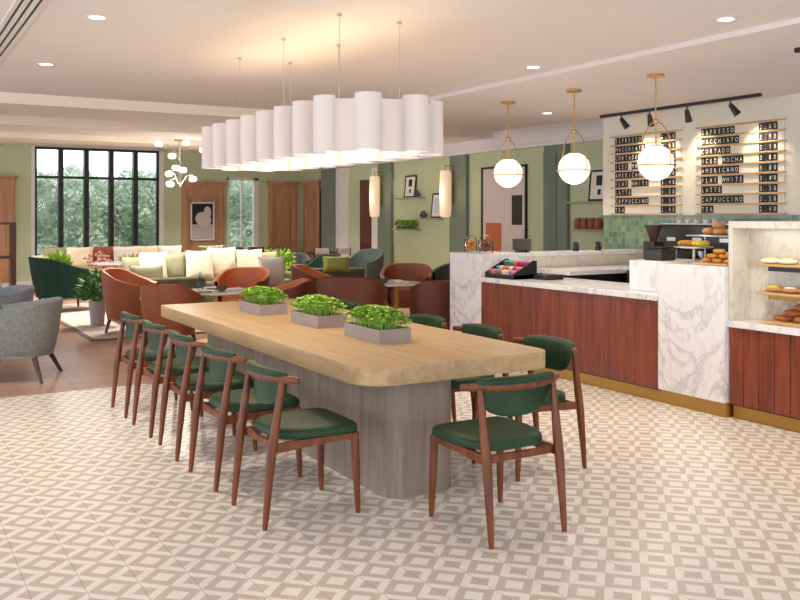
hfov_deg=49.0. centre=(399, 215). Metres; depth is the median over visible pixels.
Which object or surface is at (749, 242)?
display case
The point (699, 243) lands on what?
eclair
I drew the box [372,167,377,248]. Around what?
trim
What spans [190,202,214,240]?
picture
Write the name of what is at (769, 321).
wooden board
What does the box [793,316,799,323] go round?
croissant
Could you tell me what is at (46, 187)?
trees
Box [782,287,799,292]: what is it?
roll
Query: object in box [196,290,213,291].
plate
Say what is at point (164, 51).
ceiling
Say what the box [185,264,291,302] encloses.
sofa
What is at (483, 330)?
dining chair
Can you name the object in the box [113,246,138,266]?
cushion
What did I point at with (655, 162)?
globe pendant
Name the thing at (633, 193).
menu board
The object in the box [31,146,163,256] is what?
window
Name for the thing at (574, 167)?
globe pendant
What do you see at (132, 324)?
dining chair
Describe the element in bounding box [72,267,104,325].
potted plant
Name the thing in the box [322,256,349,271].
cushion
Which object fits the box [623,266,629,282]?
countertop
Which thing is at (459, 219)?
wall
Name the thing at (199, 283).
bottle
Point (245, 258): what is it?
cushion
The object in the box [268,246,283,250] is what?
chair
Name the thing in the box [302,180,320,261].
wood panel
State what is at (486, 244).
cookie jar
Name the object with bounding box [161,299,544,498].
table
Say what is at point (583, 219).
storage jar
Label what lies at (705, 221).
cup
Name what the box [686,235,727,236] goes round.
tray
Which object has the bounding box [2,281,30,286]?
trim
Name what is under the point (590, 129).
trim
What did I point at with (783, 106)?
wall
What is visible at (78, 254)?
cushion
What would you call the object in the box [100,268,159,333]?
armchair
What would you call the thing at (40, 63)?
recessed light
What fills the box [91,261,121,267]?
round table
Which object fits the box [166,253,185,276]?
cushion
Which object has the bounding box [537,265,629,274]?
countertop
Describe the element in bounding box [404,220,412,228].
potted plant
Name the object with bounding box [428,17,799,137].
ceiling
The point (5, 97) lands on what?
ceiling beam
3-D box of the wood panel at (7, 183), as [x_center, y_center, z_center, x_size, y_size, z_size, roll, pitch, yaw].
[-8.725,0.275,18.450,1.260,2.270,0.160,0,0,-31]
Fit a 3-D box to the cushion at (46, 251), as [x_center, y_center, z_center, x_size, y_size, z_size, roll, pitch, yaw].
[-6.987,0.845,17.852,0.540,0.433,0.172,0,0,-31]
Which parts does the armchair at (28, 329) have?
leg, leg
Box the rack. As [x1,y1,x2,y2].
[485,259,536,279]
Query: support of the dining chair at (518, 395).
on the floor
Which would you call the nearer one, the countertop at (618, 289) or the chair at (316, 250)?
the countertop at (618, 289)
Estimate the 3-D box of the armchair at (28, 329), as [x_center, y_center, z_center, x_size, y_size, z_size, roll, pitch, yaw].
[-3.634,1.177,8.408,0.734,0.761,0.798,0,0,-6]
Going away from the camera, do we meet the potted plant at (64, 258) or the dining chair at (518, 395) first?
the dining chair at (518, 395)
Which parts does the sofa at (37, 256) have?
backrest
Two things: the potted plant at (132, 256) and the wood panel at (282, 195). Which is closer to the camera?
the potted plant at (132, 256)
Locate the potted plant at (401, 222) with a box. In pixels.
[399,220,407,228]
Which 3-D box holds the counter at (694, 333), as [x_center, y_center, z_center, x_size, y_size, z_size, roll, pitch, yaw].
[2.490,0.970,7.392,0.720,1.160,1.160,0,0,-31]
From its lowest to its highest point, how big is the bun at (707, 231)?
0.064 m
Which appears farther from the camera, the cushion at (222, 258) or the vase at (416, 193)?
the vase at (416, 193)
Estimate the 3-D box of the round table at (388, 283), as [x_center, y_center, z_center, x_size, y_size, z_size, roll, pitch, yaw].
[-0.044,1.240,12.237,0.760,0.620,0.760,0,0,-31]
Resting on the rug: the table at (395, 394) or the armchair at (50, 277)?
the armchair at (50, 277)
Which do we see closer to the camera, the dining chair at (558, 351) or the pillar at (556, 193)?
the dining chair at (558, 351)
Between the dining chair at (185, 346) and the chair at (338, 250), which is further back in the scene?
the chair at (338, 250)
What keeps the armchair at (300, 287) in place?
on the floor
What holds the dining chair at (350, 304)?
on the floor
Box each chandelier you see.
[155,139,201,186]
[202,13,442,171]
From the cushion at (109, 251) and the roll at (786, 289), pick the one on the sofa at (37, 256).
the cushion at (109, 251)
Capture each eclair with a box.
[687,240,696,245]
[696,241,710,246]
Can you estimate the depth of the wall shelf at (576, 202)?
13.19 m
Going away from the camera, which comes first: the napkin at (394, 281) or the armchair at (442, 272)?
the napkin at (394, 281)
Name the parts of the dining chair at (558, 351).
leg, leg, seat, leg, rail, backrest, seat frame, leg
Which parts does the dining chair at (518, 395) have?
leg, leg, seat, seat frame, leg, rail, backrest, leg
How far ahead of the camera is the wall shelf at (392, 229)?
17.46 m
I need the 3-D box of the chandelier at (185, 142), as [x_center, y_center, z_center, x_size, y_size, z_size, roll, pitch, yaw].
[-3.345,-0.879,13.546,0.680,0.857,0.852,0,0,-31]
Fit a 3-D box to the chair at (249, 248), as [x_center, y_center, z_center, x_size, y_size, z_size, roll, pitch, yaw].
[-3.245,1.110,19.324,0.400,0.882,0.447,0,0,-31]
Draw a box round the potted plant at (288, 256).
[264,248,296,270]
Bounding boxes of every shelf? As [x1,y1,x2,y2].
[0,222,15,285]
[392,229,420,230]
[394,197,424,199]
[415,218,443,219]
[567,201,602,203]
[569,229,602,231]
[755,263,799,267]
[755,291,799,297]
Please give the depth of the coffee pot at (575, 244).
10.23 m
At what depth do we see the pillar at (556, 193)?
13.83 m
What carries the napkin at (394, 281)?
on the round table at (388, 283)
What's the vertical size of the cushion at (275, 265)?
0.492 m
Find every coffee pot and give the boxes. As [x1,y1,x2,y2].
[572,242,579,250]
[595,241,601,249]
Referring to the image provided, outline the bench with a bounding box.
[313,267,364,276]
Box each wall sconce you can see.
[369,172,381,216]
[440,165,453,216]
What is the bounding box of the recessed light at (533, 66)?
[524,65,541,68]
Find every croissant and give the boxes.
[773,315,793,321]
[783,309,799,316]
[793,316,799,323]
[794,305,799,311]
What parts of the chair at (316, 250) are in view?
backrest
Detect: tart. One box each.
[761,257,778,263]
[777,258,797,264]
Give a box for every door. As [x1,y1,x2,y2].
[360,179,371,249]
[481,164,527,251]
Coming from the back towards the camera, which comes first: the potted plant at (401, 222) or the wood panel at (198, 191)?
the wood panel at (198, 191)
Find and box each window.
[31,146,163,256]
[227,178,258,249]
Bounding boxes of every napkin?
[227,287,243,289]
[394,281,408,282]
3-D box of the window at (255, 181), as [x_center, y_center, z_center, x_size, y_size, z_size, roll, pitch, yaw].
[-3.835,-0.025,21.429,0.930,1.810,0.220,0,0,-31]
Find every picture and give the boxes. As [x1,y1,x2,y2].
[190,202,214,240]
[404,175,416,197]
[430,193,440,217]
[588,170,602,200]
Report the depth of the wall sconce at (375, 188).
18.49 m
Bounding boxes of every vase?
[413,191,419,196]
[420,211,426,217]
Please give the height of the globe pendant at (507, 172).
0.935 m
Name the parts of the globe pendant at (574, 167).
stem, globe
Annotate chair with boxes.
[111,311,193,417]
[132,320,219,437]
[158,330,256,461]
[188,343,301,491]
[231,360,360,530]
[248,246,263,251]
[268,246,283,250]
[314,248,329,257]
[330,299,359,309]
[336,248,350,255]
[403,314,455,421]
[429,371,566,549]
[451,323,512,418]
[472,335,586,481]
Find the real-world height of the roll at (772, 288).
0.048 m
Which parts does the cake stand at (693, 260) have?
stem, plate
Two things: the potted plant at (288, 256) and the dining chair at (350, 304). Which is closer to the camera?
the dining chair at (350, 304)
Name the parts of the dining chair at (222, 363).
leg, backrest, leg, rail, seat frame, seat, leg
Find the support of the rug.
on the floor
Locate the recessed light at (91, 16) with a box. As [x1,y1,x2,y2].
[85,14,109,19]
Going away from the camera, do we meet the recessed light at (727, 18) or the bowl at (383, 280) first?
the recessed light at (727, 18)
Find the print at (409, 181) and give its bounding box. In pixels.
[405,177,414,195]
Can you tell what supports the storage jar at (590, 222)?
on the wall shelf at (592, 230)
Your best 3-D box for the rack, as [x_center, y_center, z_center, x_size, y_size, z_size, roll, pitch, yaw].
[1.170,0.559,9.271,0.314,0.187,0.482,0,0,-31]
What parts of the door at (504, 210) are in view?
terracotta panel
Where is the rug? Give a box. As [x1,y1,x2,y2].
[60,302,205,340]
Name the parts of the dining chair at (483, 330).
seat frame, leg, seat, rail, backrest, leg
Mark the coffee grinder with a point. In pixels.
(653, 231)
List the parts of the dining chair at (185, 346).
leg, backrest, leg, rail, seat frame, seat, leg, leg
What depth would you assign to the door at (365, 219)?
19.33 m
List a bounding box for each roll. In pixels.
[765,285,783,291]
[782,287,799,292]
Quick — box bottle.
[197,272,202,289]
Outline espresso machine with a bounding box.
[658,218,755,259]
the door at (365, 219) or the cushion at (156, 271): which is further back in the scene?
the door at (365, 219)
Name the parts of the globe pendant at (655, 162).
globe, stem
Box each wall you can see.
[0,145,302,281]
[303,141,602,269]
[321,168,336,254]
[378,162,392,266]
[449,154,468,262]
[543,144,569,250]
[603,93,799,256]
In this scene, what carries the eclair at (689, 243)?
on the cake stand at (693, 260)
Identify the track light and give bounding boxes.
[600,93,761,129]
[794,47,799,52]
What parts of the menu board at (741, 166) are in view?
rail, rail, rail, rail, rail, rail, rail, rail, rail, rail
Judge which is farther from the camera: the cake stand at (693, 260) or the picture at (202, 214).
the picture at (202, 214)
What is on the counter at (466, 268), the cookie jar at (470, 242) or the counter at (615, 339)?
the cookie jar at (470, 242)
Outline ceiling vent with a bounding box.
[0,0,48,62]
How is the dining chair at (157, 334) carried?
on the floor
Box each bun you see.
[702,228,713,234]
[712,221,725,227]
[713,228,726,234]
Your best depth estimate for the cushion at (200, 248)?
17.51 m
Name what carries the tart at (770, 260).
on the display case
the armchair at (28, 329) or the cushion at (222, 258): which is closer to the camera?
the armchair at (28, 329)
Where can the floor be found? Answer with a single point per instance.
(669, 502)
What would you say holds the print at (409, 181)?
attached to the framed picture at (410, 181)
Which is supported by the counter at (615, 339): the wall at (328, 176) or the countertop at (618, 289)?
the countertop at (618, 289)
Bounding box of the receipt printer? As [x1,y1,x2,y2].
[644,247,675,260]
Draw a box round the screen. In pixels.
[512,239,530,251]
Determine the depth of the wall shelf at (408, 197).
17.39 m
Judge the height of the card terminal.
0.055 m
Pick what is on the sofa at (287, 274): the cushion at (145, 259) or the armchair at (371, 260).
the cushion at (145, 259)
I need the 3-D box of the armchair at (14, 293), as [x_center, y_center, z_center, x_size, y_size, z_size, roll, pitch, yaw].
[-4.597,1.186,10.070,0.724,0.740,0.801,0,0,-41]
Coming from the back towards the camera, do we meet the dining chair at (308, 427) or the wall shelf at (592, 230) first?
the wall shelf at (592, 230)
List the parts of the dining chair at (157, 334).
leg, backrest, rail, leg, seat frame, seat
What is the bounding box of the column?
[336,167,349,254]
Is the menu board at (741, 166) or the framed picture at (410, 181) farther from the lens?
the framed picture at (410, 181)
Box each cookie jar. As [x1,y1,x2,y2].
[464,235,476,252]
[478,235,492,252]
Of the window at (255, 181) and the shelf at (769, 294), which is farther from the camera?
the window at (255, 181)
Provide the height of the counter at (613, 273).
0.965 m
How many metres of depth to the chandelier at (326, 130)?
5.66 m
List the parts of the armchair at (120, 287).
leg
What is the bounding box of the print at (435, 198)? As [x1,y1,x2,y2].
[432,195,439,215]
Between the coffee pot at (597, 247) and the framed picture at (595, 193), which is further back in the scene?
the framed picture at (595, 193)
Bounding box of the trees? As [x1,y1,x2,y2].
[37,163,251,254]
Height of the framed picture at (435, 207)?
0.479 m
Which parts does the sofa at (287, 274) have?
armrest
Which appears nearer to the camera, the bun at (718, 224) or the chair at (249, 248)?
the bun at (718, 224)
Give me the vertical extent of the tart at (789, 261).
0.045 m
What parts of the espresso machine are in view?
panel, cup rail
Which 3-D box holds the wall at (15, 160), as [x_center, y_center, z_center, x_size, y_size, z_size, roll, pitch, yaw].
[-8.971,-0.100,18.571,15.500,3.300,0.300,0,0,-31]
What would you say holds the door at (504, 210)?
in the wall at (429, 246)
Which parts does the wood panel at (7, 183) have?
moulding, rail, rail, cornice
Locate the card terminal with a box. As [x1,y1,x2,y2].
[534,274,563,279]
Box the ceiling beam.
[0,92,273,145]
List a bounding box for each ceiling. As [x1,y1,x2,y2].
[0,0,799,151]
[0,103,239,148]
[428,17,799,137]
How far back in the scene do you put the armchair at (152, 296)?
9.90 m
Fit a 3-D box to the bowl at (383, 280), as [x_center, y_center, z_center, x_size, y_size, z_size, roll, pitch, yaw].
[-0.225,0.899,12.188,0.140,0.060,0.140,0,0,-31]
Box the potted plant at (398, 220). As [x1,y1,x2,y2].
[394,219,401,228]
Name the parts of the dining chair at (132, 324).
leg, backrest, leg, rail, seat frame, seat, leg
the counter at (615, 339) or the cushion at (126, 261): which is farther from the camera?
the cushion at (126, 261)
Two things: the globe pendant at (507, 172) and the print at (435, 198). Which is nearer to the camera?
the globe pendant at (507, 172)
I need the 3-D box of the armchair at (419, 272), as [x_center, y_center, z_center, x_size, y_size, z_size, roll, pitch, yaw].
[0.100,1.145,13.408,0.801,0.818,0.724,0,0,1]
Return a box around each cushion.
[42,247,66,256]
[66,247,92,266]
[88,246,113,262]
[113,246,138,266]
[121,257,139,270]
[129,265,162,277]
[138,245,157,255]
[138,252,167,277]
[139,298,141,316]
[157,245,181,253]
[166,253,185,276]
[184,250,213,279]
[197,245,223,250]
[206,247,235,277]
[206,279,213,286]
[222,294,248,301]
[235,249,261,266]
[258,256,284,286]
[262,251,276,257]
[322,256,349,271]
[389,287,411,304]
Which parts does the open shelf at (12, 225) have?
shelf, shelf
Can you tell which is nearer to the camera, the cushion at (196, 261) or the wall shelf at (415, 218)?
the cushion at (196, 261)
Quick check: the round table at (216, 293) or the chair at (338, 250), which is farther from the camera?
the chair at (338, 250)
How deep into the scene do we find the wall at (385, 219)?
18.47 m
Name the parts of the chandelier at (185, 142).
flower globe, flower globe, flower globe, flower globe, flower globe, flower globe, flower globe, flower globe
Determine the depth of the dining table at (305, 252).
19.38 m
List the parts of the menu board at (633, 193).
rail, rail, rail, rail, rail, rail, rail, rail, rail, rail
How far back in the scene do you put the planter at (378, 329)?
5.54 m
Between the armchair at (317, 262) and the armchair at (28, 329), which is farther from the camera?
the armchair at (317, 262)
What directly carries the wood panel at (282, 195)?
attached to the wall at (15, 160)
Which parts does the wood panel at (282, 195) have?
moulding, cornice, rail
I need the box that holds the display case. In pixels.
[728,221,799,320]
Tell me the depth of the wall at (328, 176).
20.83 m
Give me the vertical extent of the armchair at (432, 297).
0.798 m
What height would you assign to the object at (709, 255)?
0.033 m
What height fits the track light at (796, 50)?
0.213 m
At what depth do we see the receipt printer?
7.68 m
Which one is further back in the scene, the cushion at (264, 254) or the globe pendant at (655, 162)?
the cushion at (264, 254)
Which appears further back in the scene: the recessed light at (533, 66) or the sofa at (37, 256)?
the sofa at (37, 256)
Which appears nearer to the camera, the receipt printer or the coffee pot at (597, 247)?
the receipt printer
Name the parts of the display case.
panel, panel, panel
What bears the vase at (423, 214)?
on the wall shelf at (415, 218)
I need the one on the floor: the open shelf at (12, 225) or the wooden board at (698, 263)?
the open shelf at (12, 225)
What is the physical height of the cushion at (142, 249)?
0.433 m
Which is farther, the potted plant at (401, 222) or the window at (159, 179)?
the window at (159, 179)
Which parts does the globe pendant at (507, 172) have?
stem, globe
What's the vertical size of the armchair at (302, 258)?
0.818 m
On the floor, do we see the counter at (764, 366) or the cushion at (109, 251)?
the counter at (764, 366)
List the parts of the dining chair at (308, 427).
leg, backrest, rail, leg, seat frame, seat, leg, leg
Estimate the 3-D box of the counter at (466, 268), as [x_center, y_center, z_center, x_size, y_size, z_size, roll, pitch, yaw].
[1.788,0.980,10.301,2.480,1.140,0.620,0,0,-31]
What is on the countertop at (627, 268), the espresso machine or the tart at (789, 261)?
the espresso machine
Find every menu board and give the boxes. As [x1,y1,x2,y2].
[610,129,682,214]
[695,118,786,214]
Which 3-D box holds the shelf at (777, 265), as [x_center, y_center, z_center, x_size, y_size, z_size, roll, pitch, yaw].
[3.047,0.363,6.040,0.160,0.018,1.285,0,0,-31]
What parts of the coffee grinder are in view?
lid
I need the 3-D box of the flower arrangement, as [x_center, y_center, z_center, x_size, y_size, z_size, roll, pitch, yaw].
[-5.736,1.111,16.632,0.519,0.878,0.487,0,0,-31]
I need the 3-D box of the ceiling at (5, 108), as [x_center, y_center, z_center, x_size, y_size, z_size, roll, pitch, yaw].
[-5.166,-1.462,11.562,14.900,0.575,5.240,0,0,-31]
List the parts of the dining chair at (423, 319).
backrest, leg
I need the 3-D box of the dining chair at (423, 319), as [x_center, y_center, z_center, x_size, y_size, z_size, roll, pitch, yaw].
[0.073,1.160,6.669,0.549,0.782,0.615,0,0,-32]
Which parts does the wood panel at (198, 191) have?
rail, moulding, cornice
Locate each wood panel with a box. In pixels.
[0,175,17,281]
[181,181,227,251]
[266,181,299,253]
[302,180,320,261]
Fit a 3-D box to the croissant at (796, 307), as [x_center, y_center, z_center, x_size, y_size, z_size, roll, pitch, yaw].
[2.901,0.667,6.334,0.066,0.053,0.159,0,0,-31]
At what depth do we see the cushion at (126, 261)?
14.13 m
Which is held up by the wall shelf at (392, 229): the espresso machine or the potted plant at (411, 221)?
the potted plant at (411, 221)
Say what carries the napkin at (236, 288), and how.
on the round table at (216, 293)
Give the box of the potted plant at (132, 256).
[118,253,138,265]
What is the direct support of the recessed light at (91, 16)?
in the ceiling at (164, 51)
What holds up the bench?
on the floor
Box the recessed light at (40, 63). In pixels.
[36,62,55,65]
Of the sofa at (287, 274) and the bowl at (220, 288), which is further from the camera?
the sofa at (287, 274)
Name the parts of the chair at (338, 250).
backrest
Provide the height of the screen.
0.150 m
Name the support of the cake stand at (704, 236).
on the counter at (694, 333)
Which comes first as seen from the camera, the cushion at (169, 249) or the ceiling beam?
the ceiling beam
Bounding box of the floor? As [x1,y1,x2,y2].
[0,292,799,599]
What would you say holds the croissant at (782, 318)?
on the wooden board at (769, 321)
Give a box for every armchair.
[0,285,34,308]
[0,297,62,383]
[28,257,100,306]
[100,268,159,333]
[139,284,200,346]
[214,267,269,301]
[268,278,310,298]
[280,253,309,270]
[291,264,332,294]
[306,254,340,267]
[316,277,387,305]
[349,248,383,279]
[380,263,432,307]
[407,280,449,329]
[432,263,449,279]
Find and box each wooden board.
[693,262,727,265]
[760,319,799,327]
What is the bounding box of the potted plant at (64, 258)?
[43,250,73,299]
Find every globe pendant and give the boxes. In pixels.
[492,101,523,186]
[556,89,591,183]
[635,73,675,179]
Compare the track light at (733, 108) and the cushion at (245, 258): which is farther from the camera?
the cushion at (245, 258)
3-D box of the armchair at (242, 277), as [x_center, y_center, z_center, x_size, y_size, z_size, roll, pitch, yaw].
[-2.217,1.135,12.379,0.761,0.798,0.687,0,0,7]
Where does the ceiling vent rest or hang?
in the ceiling at (164, 51)
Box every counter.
[450,249,642,332]
[481,282,661,401]
[537,265,629,282]
[630,259,732,417]
[730,327,799,432]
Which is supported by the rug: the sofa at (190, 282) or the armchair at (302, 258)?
the sofa at (190, 282)
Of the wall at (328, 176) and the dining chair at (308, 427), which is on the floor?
the dining chair at (308, 427)
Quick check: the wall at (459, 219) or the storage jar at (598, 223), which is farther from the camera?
the wall at (459, 219)
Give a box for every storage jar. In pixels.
[574,217,580,228]
[581,217,587,228]
[587,217,594,228]
[594,217,602,228]
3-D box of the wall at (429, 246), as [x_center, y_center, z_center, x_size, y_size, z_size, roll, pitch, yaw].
[0.715,-0.100,17.174,0.260,3.300,11.980,0,0,-31]
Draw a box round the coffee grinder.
[643,225,663,258]
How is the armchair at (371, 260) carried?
on the floor
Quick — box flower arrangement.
[83,251,111,290]
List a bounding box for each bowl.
[216,286,226,290]
[379,278,388,282]
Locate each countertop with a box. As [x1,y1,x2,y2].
[480,277,657,300]
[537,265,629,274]
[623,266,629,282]
[727,319,799,335]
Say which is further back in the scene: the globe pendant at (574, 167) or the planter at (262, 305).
the globe pendant at (574, 167)
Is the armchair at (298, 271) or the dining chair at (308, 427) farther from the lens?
the armchair at (298, 271)
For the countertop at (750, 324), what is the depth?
6.46 m
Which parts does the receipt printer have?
paper lid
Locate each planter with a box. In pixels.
[238,286,287,315]
[290,294,346,328]
[343,305,411,343]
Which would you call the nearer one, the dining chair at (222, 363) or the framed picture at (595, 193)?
the dining chair at (222, 363)
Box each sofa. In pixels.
[31,252,184,285]
[148,276,205,302]
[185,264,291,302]
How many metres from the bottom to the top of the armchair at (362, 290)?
0.848 m
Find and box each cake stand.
[673,246,714,262]
[686,235,727,260]
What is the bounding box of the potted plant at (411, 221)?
[408,220,417,228]
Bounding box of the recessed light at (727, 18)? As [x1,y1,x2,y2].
[713,16,737,21]
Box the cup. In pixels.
[702,219,709,223]
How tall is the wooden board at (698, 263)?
0.014 m
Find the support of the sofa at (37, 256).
on the floor
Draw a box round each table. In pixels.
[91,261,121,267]
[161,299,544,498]
[192,288,244,342]
[293,251,339,254]
[383,281,419,309]
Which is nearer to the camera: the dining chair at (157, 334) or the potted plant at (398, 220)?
the dining chair at (157, 334)
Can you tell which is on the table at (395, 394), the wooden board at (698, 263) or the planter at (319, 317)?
the planter at (319, 317)
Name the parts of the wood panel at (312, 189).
cornice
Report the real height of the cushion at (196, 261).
0.500 m
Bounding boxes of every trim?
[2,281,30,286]
[323,118,602,168]
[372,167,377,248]
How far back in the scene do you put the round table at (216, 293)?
10.69 m

